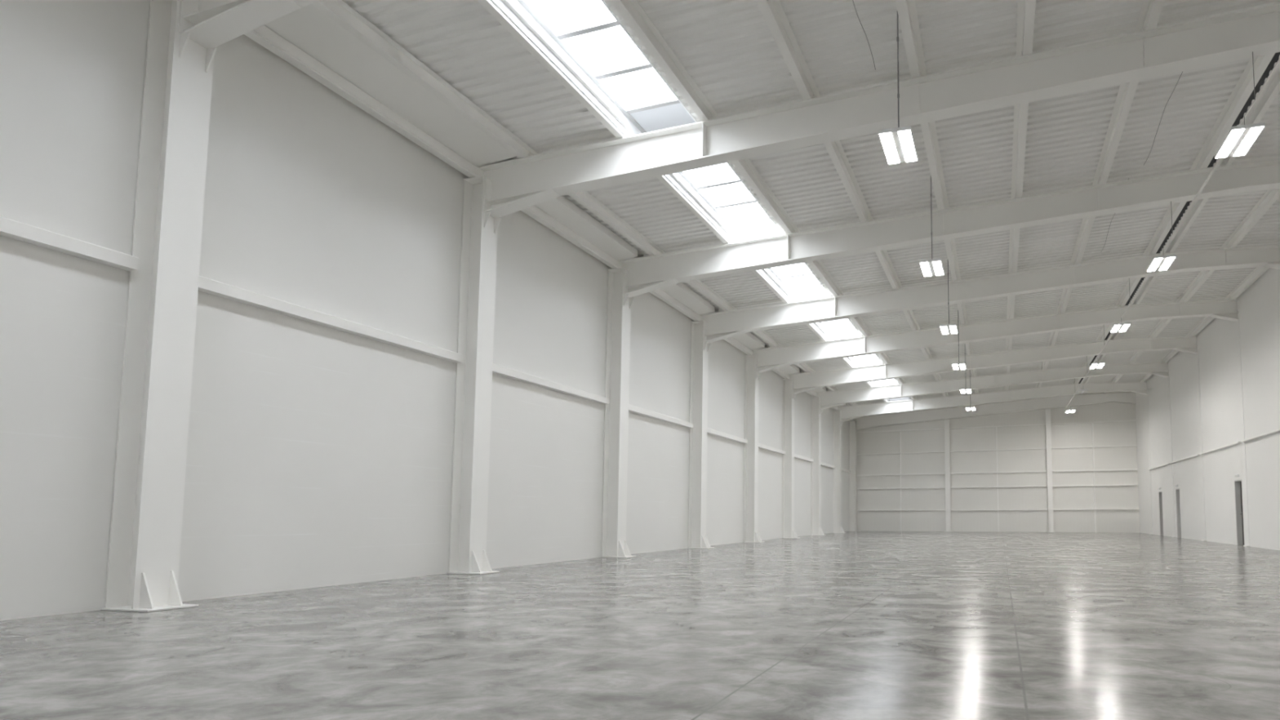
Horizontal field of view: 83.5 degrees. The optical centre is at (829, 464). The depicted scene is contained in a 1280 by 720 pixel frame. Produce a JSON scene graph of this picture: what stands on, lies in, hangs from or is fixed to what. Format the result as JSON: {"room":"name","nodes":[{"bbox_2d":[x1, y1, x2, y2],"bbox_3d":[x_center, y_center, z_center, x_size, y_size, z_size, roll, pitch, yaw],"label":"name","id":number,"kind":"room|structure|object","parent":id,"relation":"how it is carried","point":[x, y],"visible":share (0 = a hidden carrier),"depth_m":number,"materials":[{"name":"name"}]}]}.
{"room":"warehouse","nodes":[
{"label":"warehouse","id":0,"kind":"room"},
{"bbox_2d":[0,0,850,621],"bbox_3d":[-5.022,-1.520,21.542,0.300,8.350,53.700,-1,-4,14],"label":"wall","id":1,"kind":"structure","parent":0,"point":[318,455],"depth_m":10.05,"materials":[{"name":"white paint"}]},
{"bbox_2d":[0,216,138,271],"bbox_3d":[-9.634,-2.797,1.904,0.150,0.170,12.674,-1,-4,14],"label":"wall rail","id":2,"kind":"object","parent":1,"relation":"attached to","point":[9,228],"visible":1,"depth_m":7.41,"materials":[{"name":"metal"}]},
{"bbox_2d":[198,275,462,363],"bbox_3d":[-7.471,-2.147,10.668,0.150,0.170,4.574,-1,-4,14],"label":"wall rail","id":3,"kind":"object","parent":1,"relation":"attached to","point":[206,285],"visible":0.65,"depth_m":10.13,"materials":[{"name":"metal"}]},
{"bbox_2d":[492,364,609,404],"bbox_3d":[-6.276,-1.787,15.510,0.150,0.170,4.574,-1,-4,14],"label":"wall rail","id":4,"kind":"object","parent":1,"relation":"attached to","point":[496,369],"visible":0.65,"depth_m":15.27,"materials":[{"name":"metal"}]},
{"bbox_2d":[628,404,693,428],"bbox_3d":[-5.080,-1.428,20.351,0.150,0.170,4.574,-1,-4,14],"label":"wall rail","id":5,"kind":"object","parent":1,"relation":"attached to","point":[633,409],"visible":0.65,"depth_m":20.32,"materials":[{"name":"metal"}]},
{"bbox_2d":[706,427,747,444],"bbox_3d":[-3.885,-1.068,25.193,0.150,0.170,4.574,-1,-4,14],"label":"wall rail","id":6,"kind":"object","parent":1,"relation":"attached to","point":[713,432],"visible":0.65,"depth_m":25.32,"materials":[{"name":"metal"}]},
{"bbox_2d":[758,443,785,454],"bbox_3d":[-2.690,-0.709,30.035,0.150,0.170,4.574,-1,-4,14],"label":"wall rail","id":7,"kind":"object","parent":1,"relation":"attached to","point":[760,446],"visible":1,"depth_m":30.26,"materials":[{"name":"metal"}]},
{"bbox_2d":[794,453,813,462],"bbox_3d":[-1.495,-0.349,34.877,0.150,0.170,4.574,-1,-4,14],"label":"wall rail","id":8,"kind":"object","parent":1,"relation":"attached to","point":[800,457],"visible":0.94,"depth_m":35.22,"materials":[{"name":"metal"}]},
{"bbox_2d":[821,462,835,468],"bbox_3d":[-0.300,0.010,39.718,0.150,0.170,4.574,-1,-4,14],"label":"wall rail","id":9,"kind":"object","parent":1,"relation":"attached to","point":[825,464],"visible":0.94,"depth_m":40.24,"materials":[{"name":"metal"}]},
{"bbox_2d":[244,24,854,421],"bbox_3d":[-4.715,-4.946,21.627,0.165,0.195,52.880,-1,-4,14],"label":"beam","id":10,"kind":"structure","parent":0,"point":[263,35],"depth_m":11.67,"materials":[{"name":"metal"}]},
{"bbox_2d":[264,4,515,167],"bbox_3d":[-6.995,-5.917,10.830,1.120,0.132,4.690,-1,-4,14],"label":"panel","id":11,"kind":"object","parent":10,"relation":"on","point":[308,28],"visible":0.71,"depth_m":10.66,"materials":[{"name":"paint"}]},
{"bbox_2d":[534,195,637,260],"bbox_3d":[-5.946,-5.606,15.712,0.820,0.236,4.690,-1,-4,14],"label":"panel","id":12,"kind":"object","parent":10,"relation":"on","point":[561,208],"visible":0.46,"depth_m":16.06,"materials":[{"name":"paint"}]},
{"bbox_2d":[643,254,715,314],"bbox_3d":[-4.751,-5.247,20.553,0.820,0.236,4.690,-1,-4,14],"label":"panel","id":13,"kind":"object","parent":10,"relation":"on","point":[679,291],"visible":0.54,"depth_m":21.32,"materials":[{"name":"paint"}]},
{"bbox_2d":[718,309,764,349],"bbox_3d":[-3.555,-4.887,25.395,0.820,0.236,4.690,-1,-4,14],"label":"panel","id":14,"kind":"object","parent":10,"relation":"on","point":[748,340],"visible":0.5,"depth_m":26.51,"materials":[{"name":"paint"}]},
{"bbox_2d":[767,345,799,374],"bbox_3d":[-2.360,-4.528,30.237,0.820,0.236,4.690,-1,-4,14],"label":"panel","id":15,"kind":"object","parent":10,"relation":"on","point":[790,369],"visible":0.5,"depth_m":31.66,"materials":[{"name":"paint"}]},
{"bbox_2d":[801,370,826,392],"bbox_3d":[-1.165,-4.168,35.079,0.820,0.236,4.690,-1,-4,14],"label":"panel","id":16,"kind":"object","parent":10,"relation":"on","point":[823,388],"visible":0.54,"depth_m":36.83,"materials":[{"name":"paint"}]},
{"bbox_2d":[0,531,1279,719],"bbox_3d":[3.883,2.576,19.143,18.780,0.200,53.900,-1,-4,14],"label":"floor","id":17,"kind":"structure","parent":0,"point":[849,625],"depth_m":5.76,"materials":[{"name":"concrete"}]},
{"bbox_2d":[100,0,216,612],"bbox_3d":[-7.785,-2.077,8.169,0.719,7.476,0.500,-1,-4,14],"label":"steel column","id":18,"kind":"structure","parent":17,"relation":"on","point":[148,492],"depth_m":8.10,"materials":[{"name":"metal"}]},
{"bbox_2d":[177,0,323,48],"bbox_3d":[0.671,-6.126,6.372,17.591,1.674,0.360,-1,-4,14],"label":"rafter","id":19,"kind":"object","parent":18,"relation":"on","point":[211,24],"visible":1,"depth_m":8.21,"materials":[{"name":"metal"}]},
{"bbox_2d":[446,175,501,574],"bbox_3d":[-6.590,-1.718,13.011,0.719,7.476,0.500,-1,-4,14],"label":"steel column","id":20,"kind":"structure","parent":17,"relation":"on","point":[476,318],"depth_m":12.97,"materials":[{"name":"metal"}]},
{"bbox_2d":[478,3,1279,218],"bbox_3d":[1.866,-5.766,11.213,17.591,1.674,0.360,-1,-4,14],"label":"rafter","id":21,"kind":"object","parent":20,"relation":"on","point":[511,186],"visible":0.98,"depth_m":11.44,"materials":[{"name":"metal"}]},
{"bbox_2d":[600,267,635,557],"bbox_3d":[-5.395,-1.358,17.852,0.719,7.476,0.500,-1,-4,14],"label":"steel column","id":22,"kind":"structure","parent":17,"relation":"on","point":[614,544],"depth_m":17.82,"materials":[{"name":"metal"}]},
{"bbox_2d":[618,160,1279,297],"bbox_3d":[3.061,-5.407,16.055,17.591,1.674,0.360,-1,-4,14],"label":"rafter","id":23,"kind":"object","parent":22,"relation":"on","point":[643,274],"visible":0.97,"depth_m":16.15,"materials":[{"name":"metal"}]},
{"bbox_2d":[687,320,714,548],"bbox_3d":[-4.200,-0.999,22.694,0.719,7.476,0.500,-1,-4,14],"label":"steel column","id":24,"kind":"structure","parent":17,"relation":"on","point":[697,539],"depth_m":22.66,"materials":[{"name":"metal"}]},
{"bbox_2d":[699,244,1279,343],"bbox_3d":[4.257,-5.047,20.897,17.591,1.674,0.360,-1,-4,14],"label":"rafter","id":25,"kind":"object","parent":24,"relation":"on","point":[717,326],"visible":0.97,"depth_m":20.91,"materials":[{"name":"metal"}]},
{"bbox_2d":[311,0,858,404],"bbox_3d":[-3.671,-5.236,21.346,0.238,0.192,52.793,-1,-4,14],"label":"beam","id":26,"kind":"structure","parent":25,"relation":"on","point":[338,11],"depth_m":11.47,"materials":[{"name":"metal"}]},
{"bbox_2d":[476,0,890,402],"bbox_3d":[-1.708,-5.391,20.773,0.221,0.192,52.598,-1,-4,14],"label":"beam","id":27,"kind":"structure","parent":25,"relation":"on","point":[489,5],"depth_m":11.47,"materials":[{"name":"metal"}]},
{"bbox_2d":[609,0,917,399],"bbox_3d":[-0.121,-5.517,20.309,0.238,0.192,52.441,-1,-4,14],"label":"beam","id":28,"kind":"structure","parent":25,"relation":"on","point":[631,11],"depth_m":11.59,"materials":[{"name":"metal"}]},
{"bbox_2d":[755,0,951,408],"bbox_3d":[1.673,-5.659,19.785,0.238,0.192,52.264,-1,-4,14],"label":"beam","id":29,"kind":"structure","parent":25,"relation":"on","point":[772,11],"depth_m":11.67,"materials":[{"name":"metal"}]},
{"bbox_2d":[895,0,979,393],"bbox_3d":[3.430,-5.798,19.272,0.238,0.192,52.090,-1,-4,14],"label":"purlin","id":30,"kind":"structure","parent":25,"relation":"on","point":[906,9],"depth_m":13.18,"materials":[{"name":"metal"}]},
{"bbox_2d":[878,11,918,164],"bbox_3d":[0.986,-5.547,9.917,0.450,2.064,0.860,-1,-4,14],"label":"pendant lamp","id":31,"kind":"object","parent":30,"relation":"hanging from","point":[898,144],"visible":0.98,"depth_m":9.83,"materials":[{"name":"white"}]},
{"bbox_2d":[879,132,899,164],"bbox_3d":[0.861,-4.517,9.871,0.160,0.003,0.830,-1,-4,14],"label":"diffuser","id":32,"kind":"object","parent":31,"relation":"attached to","point":[888,140],"depth_m":9.82,"materials":[{"name":"white plastic"}]},
{"bbox_2d":[897,129,916,161],"bbox_3d":[1.113,-4.522,9.810,0.160,0.003,0.830,-1,-4,14],"label":"diffuser","id":33,"kind":"object","parent":31,"relation":"attached to","point":[905,138],"depth_m":9.78,"materials":[{"name":"white"}]},
{"bbox_2d":[919,176,944,276],"bbox_3d":[2.181,-5.187,14.759,0.450,2.064,0.860,-1,-4,14],"label":"pendant lamp","id":34,"kind":"object","parent":30,"relation":"hanging from","point":[932,267],"visible":0.98,"depth_m":14.69,"materials":[{"name":"white"}]},
{"bbox_2d":[920,262,931,276],"bbox_3d":[2.056,-4.157,14.713,0.160,0.003,0.830,-1,-4,14],"label":"diffuser","id":35,"kind":"object","parent":34,"relation":"attached to","point":[926,267],"depth_m":14.63,"materials":[{"name":"white"}]},
{"bbox_2d":[933,261,943,275],"bbox_3d":[2.308,-4.162,14.651,0.160,0.003,0.830,-1,-4,14],"label":"diffuser","id":36,"kind":"object","parent":34,"relation":"attached to","point":[938,269],"depth_m":14.68,"materials":[{"name":"white"}]},
{"bbox_2d":[939,260,957,334],"bbox_3d":[3.376,-4.828,19.601,0.450,2.064,0.860,-1,-4,14],"label":"pendant lamp","id":37,"kind":"object","parent":30,"relation":"hanging from","point":[948,328],"visible":0.98,"depth_m":19.54,"materials":[{"name":"white"}]},
{"bbox_2d":[940,326,947,334],"bbox_3d":[3.251,-3.797,19.555,0.160,0.003,0.830,-1,-4,14],"label":"diffuser","id":38,"kind":"object","parent":37,"relation":"attached to","point":[944,329],"depth_m":19.52,"materials":[{"name":"white"}]},
{"bbox_2d":[949,325,957,333],"bbox_3d":[3.503,-3.803,19.493,0.160,0.003,0.830,-1,-4,14],"label":"diffuser","id":39,"kind":"object","parent":37,"relation":"attached to","point":[953,329],"depth_m":19.53,"materials":[{"name":"white"}]},
{"bbox_2d":[951,309,965,369],"bbox_3d":[4.571,-4.468,24.442,0.450,2.064,0.860,-1,-4,14],"label":"pendant lamp","id":40,"kind":"object","parent":30,"relation":"hanging from","point":[958,365],"visible":0.99,"depth_m":24.38,"materials":[{"name":"white"}]},
{"bbox_2d":[960,345,971,393],"bbox_3d":[5.766,-4.109,29.284,0.450,2.064,0.860,-1,-4,14],"label":"pendant lamp","id":41,"kind":"object","parent":30,"relation":"hanging from","point":[962,390],"visible":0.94,"depth_m":29.25,"materials":[{"name":"white"}]},
{"bbox_2d":[965,369,975,410],"bbox_3d":[6.961,-3.749,34.126,0.450,2.064,0.860,-1,-4,14],"label":"pendant lamp","id":42,"kind":"object","parent":30,"relation":"hanging from","point":[967,408],"visible":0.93,"depth_m":34.12,"materials":[{"name":"white"}]},
{"bbox_2d":[1066,51,1279,408],"bbox_3d":[9.429,-4.725,23.066,0.036,0.797,32.500,-1,-4,14],"label":"cable conduit","id":43,"kind":"object","parent":25,"relation":"attached to","point":[1277,65],"visible":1,"depth_m":13.05,"materials":[{"name":"metal"}]},
{"bbox_2d":[1076,389,1088,394],"bbox_3d":[11.863,-3.503,32.339,0.450,0.264,0.860,-1,-4,14],"label":"pendant lamp","id":44,"kind":"object","parent":43,"relation":"hanging from","point":[1080,391],"visible":1,"depth_m":32.09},
{"bbox_2d":[1089,360,1104,368],"bbox_3d":[10.339,-3.924,26.668,0.450,0.264,0.860,-1,-4,14],"label":"pendant lamp","id":45,"kind":"object","parent":43,"relation":"hanging from","point":[1094,365],"visible":1,"depth_m":26.51,"materials":[{"name":"white"}]},
{"bbox_2d":[1089,364,1097,368],"bbox_3d":[10.213,-3.792,26.689,0.160,0.003,0.830,-1,-4,14],"label":"diffuser","id":46,"kind":"object","parent":45,"relation":"attached to","point":[1093,366],"depth_m":26.67,"materials":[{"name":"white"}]},
{"bbox_2d":[1110,317,1130,332],"bbox_3d":[8.968,-4.323,21.295,0.450,0.264,0.860,-1,-4,14],"label":"pendant lamp","id":47,"kind":"object","parent":43,"relation":"hanging from","point":[1117,327],"visible":1,"depth_m":21.19,"materials":[{"name":"white"}]},
{"bbox_2d":[1111,324,1120,332],"bbox_3d":[8.842,-4.191,21.317,0.160,0.003,0.830,-1,-4,14],"label":"diffuser","id":48,"kind":"object","parent":47,"relation":"attached to","point":[1116,328],"depth_m":21.30,"materials":[{"name":"white"}]},
{"bbox_2d":[1119,324,1129,332],"bbox_3d":[9.095,-4.196,21.255,0.160,0.003,0.830,-1,-4,14],"label":"diffuser","id":49,"kind":"object","parent":47,"relation":"attached to","point":[1123,327],"depth_m":21.20,"materials":[{"name":"white"}]},
{"bbox_2d":[1146,254,1176,271],"bbox_3d":[7.616,-4.727,15.862,0.450,0.264,0.860,-1,-4,14],"label":"pendant lamp","id":50,"kind":"object","parent":43,"relation":"hanging from","point":[1159,262],"visible":1,"depth_m":15.77,"materials":[{"name":"white"}]},
{"bbox_2d":[1146,257,1162,271],"bbox_3d":[7.490,-4.594,15.883,0.160,0.003,0.830,-1,-4,14],"label":"diffuser","id":51,"kind":"object","parent":50,"relation":"attached to","point":[1155,264],"depth_m":15.88,"materials":[{"name":"white"}]},
{"bbox_2d":[1159,257,1174,270],"bbox_3d":[7.742,-4.599,15.821,0.160,0.003,0.830,-1,-4,14],"label":"diffuser","id":52,"kind":"object","parent":50,"relation":"attached to","point":[1166,262],"depth_m":15.78,"materials":[{"name":"white"}]},
{"bbox_2d":[1214,117,1265,158],"bbox_3d":[6.339,-5.111,10.690,0.450,0.264,0.860,-1,-4,14],"label":"pendant lamp","id":53,"kind":"object","parent":43,"relation":"hanging from","point":[1238,140],"visible":1,"depth_m":10.59,"materials":[{"name":"white"}]},
{"bbox_2d":[1215,128,1244,158],"bbox_3d":[6.213,-4.978,10.711,0.160,0.003,0.830,-1,-4,14],"label":"diffuser","id":54,"kind":"object","parent":53,"relation":"attached to","point":[1233,136],"depth_m":10.69,"materials":[{"name":"white plastic"}]},
{"bbox_2d":[1233,126,1263,155],"bbox_3d":[6.466,-4.983,10.649,0.160,0.003,0.830,-1,-4,14],"label":"diffuser","id":55,"kind":"object","parent":53,"relation":"attached to","point":[1251,134],"depth_m":10.62,"materials":[{"name":"white plastic"}]},
{"bbox_2d":[1082,66,1279,383],"bbox_3d":[9.160,-6.237,17.593,0.187,0.192,51.513,-1,-4,14],"label":"purlin","id":56,"kind":"structure","parent":25,"relation":"on","point":[1273,89],"depth_m":16.62,"materials":[{"name":"metal"}]},
{"bbox_2d":[1131,266,1269,392],"bbox_3d":[12.093,-6.251,16.719,0.204,0.192,51.222,-1,-4,14],"label":"roof purlin","id":57,"kind":"structure","parent":25,"relation":"on","point":[1258,271],"depth_m":23.64,"materials":[{"name":"metal"}]},
{"bbox_2d":[742,354,764,542],"bbox_3d":[-3.005,-0.639,27.536,0.719,7.476,0.500,-1,-4,14],"label":"steel column","id":58,"kind":"structure","parent":17,"relation":"on","point":[751,535],"depth_m":27.51,"materials":[{"name":"metal"}]},
{"bbox_2d":[751,299,1239,373],"bbox_3d":[5.452,-4.688,25.739,17.591,1.674,0.360,-1,-4,14],"label":"rafter","id":59,"kind":"object","parent":58,"relation":"on","point":[772,357],"visible":0.95,"depth_m":25.65,"materials":[{"name":"metal"}]},
{"bbox_2d":[782,378,797,538],"bbox_3d":[-1.810,-0.279,32.378,0.719,7.476,0.500,-1,-4,14],"label":"steel column","id":60,"kind":"structure","parent":17,"relation":"on","point":[788,525],"depth_m":32.35,"materials":[{"name":"metal"}]},
{"bbox_2d":[789,336,1198,394],"bbox_3d":[6.647,-4.328,30.580,17.591,1.674,0.360,-1,-4,14],"label":"rafter","id":61,"kind":"object","parent":60,"relation":"on","point":[805,381],"visible":0.95,"depth_m":30.54,"materials":[{"name":"metal"}]},
{"bbox_2d":[810,396,826,535],"bbox_3d":[-0.614,0.080,37.219,0.719,7.476,0.500,-1,-4,14],"label":"steel column","id":62,"kind":"structure","parent":17,"relation":"on","point":[815,495],"depth_m":37.20,"materials":[{"name":"metal"}]},
{"bbox_2d":[816,362,1168,409],"bbox_3d":[7.842,-3.969,35.422,17.591,1.674,0.360,-1,-4,14],"label":"rafter","id":63,"kind":"object","parent":62,"relation":"on","point":[828,399],"visible":0.98,"depth_m":35.43,"materials":[{"name":"metal"}]},
{"bbox_2d":[832,409,845,533],"bbox_3d":[0.581,0.440,42.061,0.719,7.476,0.500,-1,-4,14],"label":"steel column","id":64,"kind":"structure","parent":17,"relation":"on","point":[837,424],"depth_m":42.03,"materials":[{"name":"metal"}]},
{"bbox_2d":[837,382,1147,421],"bbox_3d":[9.037,-3.609,40.264,17.591,1.674,0.360,-1,-4,14],"label":"rafter","id":65,"kind":"object","parent":64,"relation":"on","point":[852,411],"visible":0.98,"depth_m":40.32,"materials":[{"name":"metal"}]},
{"bbox_2d":[848,420,861,531],"bbox_3d":[1.685,0.782,46.534,0.719,7.456,0.500,-1,-4,14],"label":"steel column","id":66,"kind":"structure","parent":17,"relation":"on","point":[852,424],"depth_m":46.51,"materials":[{"name":"metal"}]},
{"bbox_2d":[944,419,951,532],"bbox_3d":[7.639,0.716,44.670,0.480,7.294,0.340,-1,-4,14],"label":"column","id":67,"kind":"structure","parent":17,"relation":"on","point":[948,511],"depth_m":44.60,"materials":[{"name":"metal"}]},
{"bbox_2d":[1045,408,1053,532],"bbox_3d":[13.594,0.369,42.609,0.480,7.663,0.340,-1,-4,14],"label":"column","id":68,"kind":"structure","parent":17,"relation":"on","point":[1048,425],"depth_m":42.55,"materials":[{"name":"metal"}]},
{"bbox_2d":[856,392,1136,429],"bbox_3d":[10.098,-3.357,44.169,17.490,1.539,0.229,-2,-5,19],"label":"rafter","id":69,"kind":"object","parent":68,"relation":"on","point":[1128,397],"visible":0.96,"depth_m":44.03,"materials":[{"name":"metal"}]},
{"bbox_2d":[342,0,1279,406],"bbox_3d":[3.791,-5.816,19.653,18.380,0.826,53.705,-1,-4,14],"label":"ceiling","id":70,"kind":"structure","parent":0,"point":[728,48],"depth_m":13.42,"materials":[{"name":"paint"}]},
{"bbox_2d":[491,0,910,401],"bbox_3d":[-0.957,-5.579,21.015,1.300,0.477,44.060,-1,-4,14],"label":"window","id":71,"kind":"structure","parent":70,"relation":"attached to","point":[673,113],"depth_m":12.39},
{"bbox_2d":[852,0,875,69],"bbox_3d":[0.325,-6.569,9.614,0.068,0.029,3.431,-1,-4,14],"label":"cable","id":72,"kind":"object","parent":70,"relation":"attached to","point":[852,0],"visible":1,"depth_m":10.41,"materials":[{"name":"metal"}]},
{"bbox_2d":[1004,0,1035,391],"bbox_3d":[5.023,-5.929,18.802,0.238,0.192,51.922,-1,-4,14],"label":"purlin","id":73,"kind":"structure","parent":70,"relation":"attached to","point":[1025,8],"depth_m":13.37,"materials":[{"name":"metal"}]},
{"bbox_2d":[1035,0,1164,399],"bbox_3d":[6.741,-6.065,18.300,0.238,0.192,51.752,-1,-4,14],"label":"purlin","id":74,"kind":"structure","parent":70,"relation":"attached to","point":[1151,10],"depth_m":13.58,"materials":[{"name":"metal"}]},
{"bbox_2d":[1143,71,1182,164],"bbox_3d":[6.235,-6.614,12.718,0.068,0.029,4.501,-1,-4,14],"label":"cable","id":75,"kind":"object","parent":70,"relation":"attached to","point":[1182,71],"visible":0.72,"depth_m":13.02,"materials":[{"name":"metal"}]},
{"bbox_2d":[1071,53,1275,384],"bbox_3d":[8.689,-6.219,17.731,0.238,0.192,51.559,-1,-4,14],"label":"purlin","id":76,"kind":"structure","parent":70,"relation":"attached to","point":[1244,87],"depth_m":13.88,"materials":[{"name":"metal"}]},
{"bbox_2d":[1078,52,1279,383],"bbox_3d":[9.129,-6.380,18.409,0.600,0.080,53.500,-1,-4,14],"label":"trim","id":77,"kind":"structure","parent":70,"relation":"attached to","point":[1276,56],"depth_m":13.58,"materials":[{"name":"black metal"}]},
{"bbox_2d":[1104,188,1279,393],"bbox_3d":[10.627,-6.244,17.155,0.238,0.192,51.367,-1,-4,14],"label":"roof purlin","id":78,"kind":"structure","parent":70,"relation":"attached to","point":[1268,198],"depth_m":18.95,"materials":[{"name":"metal"}]},
{"bbox_2d":[850,391,1139,533],"bbox_3d":[9.955,-0.167,44.315,18.591,9.000,0.297,-2,-5,19],"label":"wall","id":79,"kind":"structure","parent":0,"point":[1106,433],"depth_m":43.68,"materials":[{"name":"white paint"}]},
{"bbox_2d":[899,431,901,531],"bbox_3d":[4.699,1.083,45.858,0.080,6.750,0.098,-1,-4,14],"label":"wall strip","id":80,"kind":"object","parent":79,"relation":"attached to","point":[900,431],"visible":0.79,"depth_m":45.80,"materials":[{"name":"paint"}]},
{"bbox_2d":[857,451,944,455],"bbox_3d":[4.691,-0.738,45.974,5.989,0.070,0.129,-2,-5,19],"label":"wall rail","id":81,"kind":"object","parent":79,"relation":"attached to","point":[922,451],"visible":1,"depth_m":45.86,"materials":[{"name":"metal"}]},
{"bbox_2d":[857,472,945,475],"bbox_3d":[4.693,0.688,45.868,5.989,0.100,0.129,-2,-5,19],"label":"wall rail","id":82,"kind":"object","parent":79,"relation":"attached to","point":[932,473],"visible":1,"depth_m":45.77,"materials":[{"name":"metal"}]},
{"bbox_2d":[857,486,945,489],"bbox_3d":[4.695,1.595,45.800,5.989,0.100,0.129,-2,-5,19],"label":"wall rail","id":83,"kind":"object","parent":79,"relation":"attached to","point":[933,486],"visible":1,"depth_m":45.70,"materials":[{"name":"metal"}]},
{"bbox_2d":[857,509,945,511],"bbox_3d":[4.697,3.051,45.692,5.989,0.070,0.129,-2,-5,19],"label":"wall rail","id":84,"kind":"object","parent":79,"relation":"attached to","point":[878,509],"visible":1,"depth_m":45.49,"materials":[{"name":"metal"}]},
{"bbox_2d":[995,426,999,532],"bbox_3d":[10.659,0.920,43.782,0.080,6.750,0.098,-1,-4,14],"label":"wall strip","id":85,"kind":"object","parent":79,"relation":"attached to","point":[996,427],"visible":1,"depth_m":43.73,"materials":[{"name":"paint"}]},
{"bbox_2d":[950,448,1045,452],"bbox_3d":[10.651,-0.901,43.898,5.979,0.070,0.129,-2,-5,19],"label":"wall rail","id":86,"kind":"object","parent":79,"relation":"attached to","point":[1024,448],"visible":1,"depth_m":43.79,"materials":[{"name":"metal"}]},
{"bbox_2d":[950,470,1046,474],"bbox_3d":[10.653,0.525,43.792,5.979,0.100,0.129,-2,-5,19],"label":"wall rail","id":87,"kind":"object","parent":79,"relation":"attached to","point":[1044,471],"visible":1,"depth_m":43.69,"materials":[{"name":"metal"}]},
{"bbox_2d":[950,484,1047,488],"bbox_3d":[10.655,1.432,43.724,5.979,0.100,0.129,-2,-5,19],"label":"wall rail","id":88,"kind":"object","parent":79,"relation":"attached to","point":[1042,486],"visible":1,"depth_m":43.62,"materials":[{"name":"metal"}]},
{"bbox_2d":[951,509,1047,510],"bbox_3d":[10.657,2.888,43.616,5.979,0.070,0.129,-2,-5,19],"label":"wall rail","id":89,"kind":"object","parent":79,"relation":"attached to","point":[951,509],"visible":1,"depth_m":43.53,"materials":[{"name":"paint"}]},
{"bbox_2d":[1051,444,1137,448],"bbox_3d":[16.076,-1.050,42.009,4.854,0.070,0.129,-2,-5,19],"label":"wall rail","id":90,"kind":"object","parent":79,"relation":"attached to","point":[1126,445],"visible":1,"depth_m":41.95,"materials":[{"name":"metal"}]},
{"bbox_2d":[1092,422,1097,533],"bbox_3d":[16.083,0.772,41.892,0.080,6.750,0.098,-1,-4,14],"label":"wall strip","id":91,"kind":"object","parent":79,"relation":"attached to","point":[1092,423],"visible":1,"depth_m":41.85,"materials":[{"name":"paint"}]},
{"bbox_2d":[1052,468,1137,471],"bbox_3d":[16.078,0.376,41.902,4.854,0.100,0.129,-2,-5,19],"label":"wall rail","id":92,"kind":"object","parent":79,"relation":"attached to","point":[1119,469],"visible":1,"depth_m":41.82,"materials":[{"name":"metal"}]},
{"bbox_2d":[1052,484,1137,486],"bbox_3d":[16.079,1.284,41.835,4.854,0.100,0.129,-2,-5,19],"label":"wall rail","id":93,"kind":"object","parent":79,"relation":"attached to","point":[1095,485],"visible":1,"depth_m":41.75,"materials":[{"name":"metal"}]},
{"bbox_2d":[1053,508,1138,510],"bbox_3d":[16.081,2.740,41.726,4.854,0.070,0.129,-2,-5,19],"label":"wall rail","id":94,"kind":"object","parent":79,"relation":"attached to","point":[1071,508],"visible":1,"depth_m":41.57,"materials":[{"name":"metal"}]},
{"bbox_2d":[1135,267,1279,550],"bbox_3d":[12.640,-2.191,17.232,0.320,9.000,53.700,-1,-4,14],"label":"wall","id":95,"kind":"structure","parent":0,"point":[1258,307],"depth_m":25.57,"materials":[{"name":"paint"}]},
{"bbox_2d":[1146,394,1152,534],"bbox_3d":[17.534,-0.006,37.878,0.100,7.700,0.340,-1,-4,14],"label":"wall post","id":96,"kind":"object","parent":95,"relation":"attached to","point":[1147,394],"visible":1,"depth_m":37.84,"materials":[{"name":"metal"}]},
{"bbox_2d":[1158,491,1163,535],"bbox_3d":[17.177,2.531,35.382,0.300,2.270,0.740,-1,-4,14],"label":"door","id":97,"kind":"structure","parent":95,"relation":"in","point":[1159,492],"depth_m":35.72,"materials":[{"name":"grey paint"}]},
{"bbox_2d":[1167,377,1175,537],"bbox_3d":[16.338,-0.366,33.037,0.100,7.700,0.340,-1,-4,14],"label":"wall post","id":98,"kind":"object","parent":95,"relation":"attached to","point":[1168,378],"visible":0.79,"depth_m":33.00,"materials":[{"name":"metal"}]},
{"bbox_2d":[1175,488,1181,537],"bbox_3d":[16.324,2.274,31.925,0.300,2.270,0.720,-1,-4,14],"label":"door","id":99,"kind":"structure","parent":95,"relation":"in","point":[1177,491],"depth_m":32.24,"materials":[{"name":"grey paint"}]},
{"bbox_2d":[1169,453,1199,463],"bbox_3d":[15.732,-0.226,30.594,0.120,0.060,4.700,-1,-4,14],"label":"wall rail","id":100,"kind":"object","parent":95,"relation":"attached to","point":[1197,455],"visible":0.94,"depth_m":30.25,"materials":[{"name":"metal"}]},
{"bbox_2d":[1195,352,1206,541],"bbox_3d":[15.143,-0.725,28.195,0.100,7.700,0.340,-1,-4,14],"label":"wall post","id":101,"kind":"object","parent":95,"relation":"attached to","point":[1197,354],"visible":0.86,"depth_m":28.16,"materials":[{"name":"metal"}]},
{"bbox_2d":[1199,441,1241,454],"bbox_3d":[14.536,-0.586,25.753,0.120,0.060,4.700,-1,-4,14],"label":"wall rail","id":102,"kind":"object","parent":95,"relation":"attached to","point":[1237,442],"visible":0.94,"depth_m":25.37,"materials":[{"name":"metal"}]},
{"bbox_2d":[1234,479,1244,545],"bbox_3d":[14.318,1.671,23.801,0.300,2.270,0.780,-1,-4,14],"label":"door","id":103,"kind":"structure","parent":95,"relation":"in","point":[1237,483],"depth_m":24.13,"materials":[{"name":"grey paint"}]},
{"bbox_2d":[1235,319,1249,546],"bbox_3d":[13.948,-1.085,23.353,0.100,7.700,0.340,-1,-4,14],"label":"wall post","id":104,"kind":"object","parent":95,"relation":"attached to","point":[1237,328],"visible":1,"depth_m":23.32,"materials":[{"name":"metal"}]},
{"bbox_2d":[1240,428,1279,442],"bbox_3d":[13.341,-0.945,20.911,0.120,0.060,4.700,-1,-4,14],"label":"wall rail","id":105,"kind":"object","parent":95,"relation":"attached to","point":[1278,429],"visible":1,"depth_m":21.44,"materials":[{"name":"metal"}]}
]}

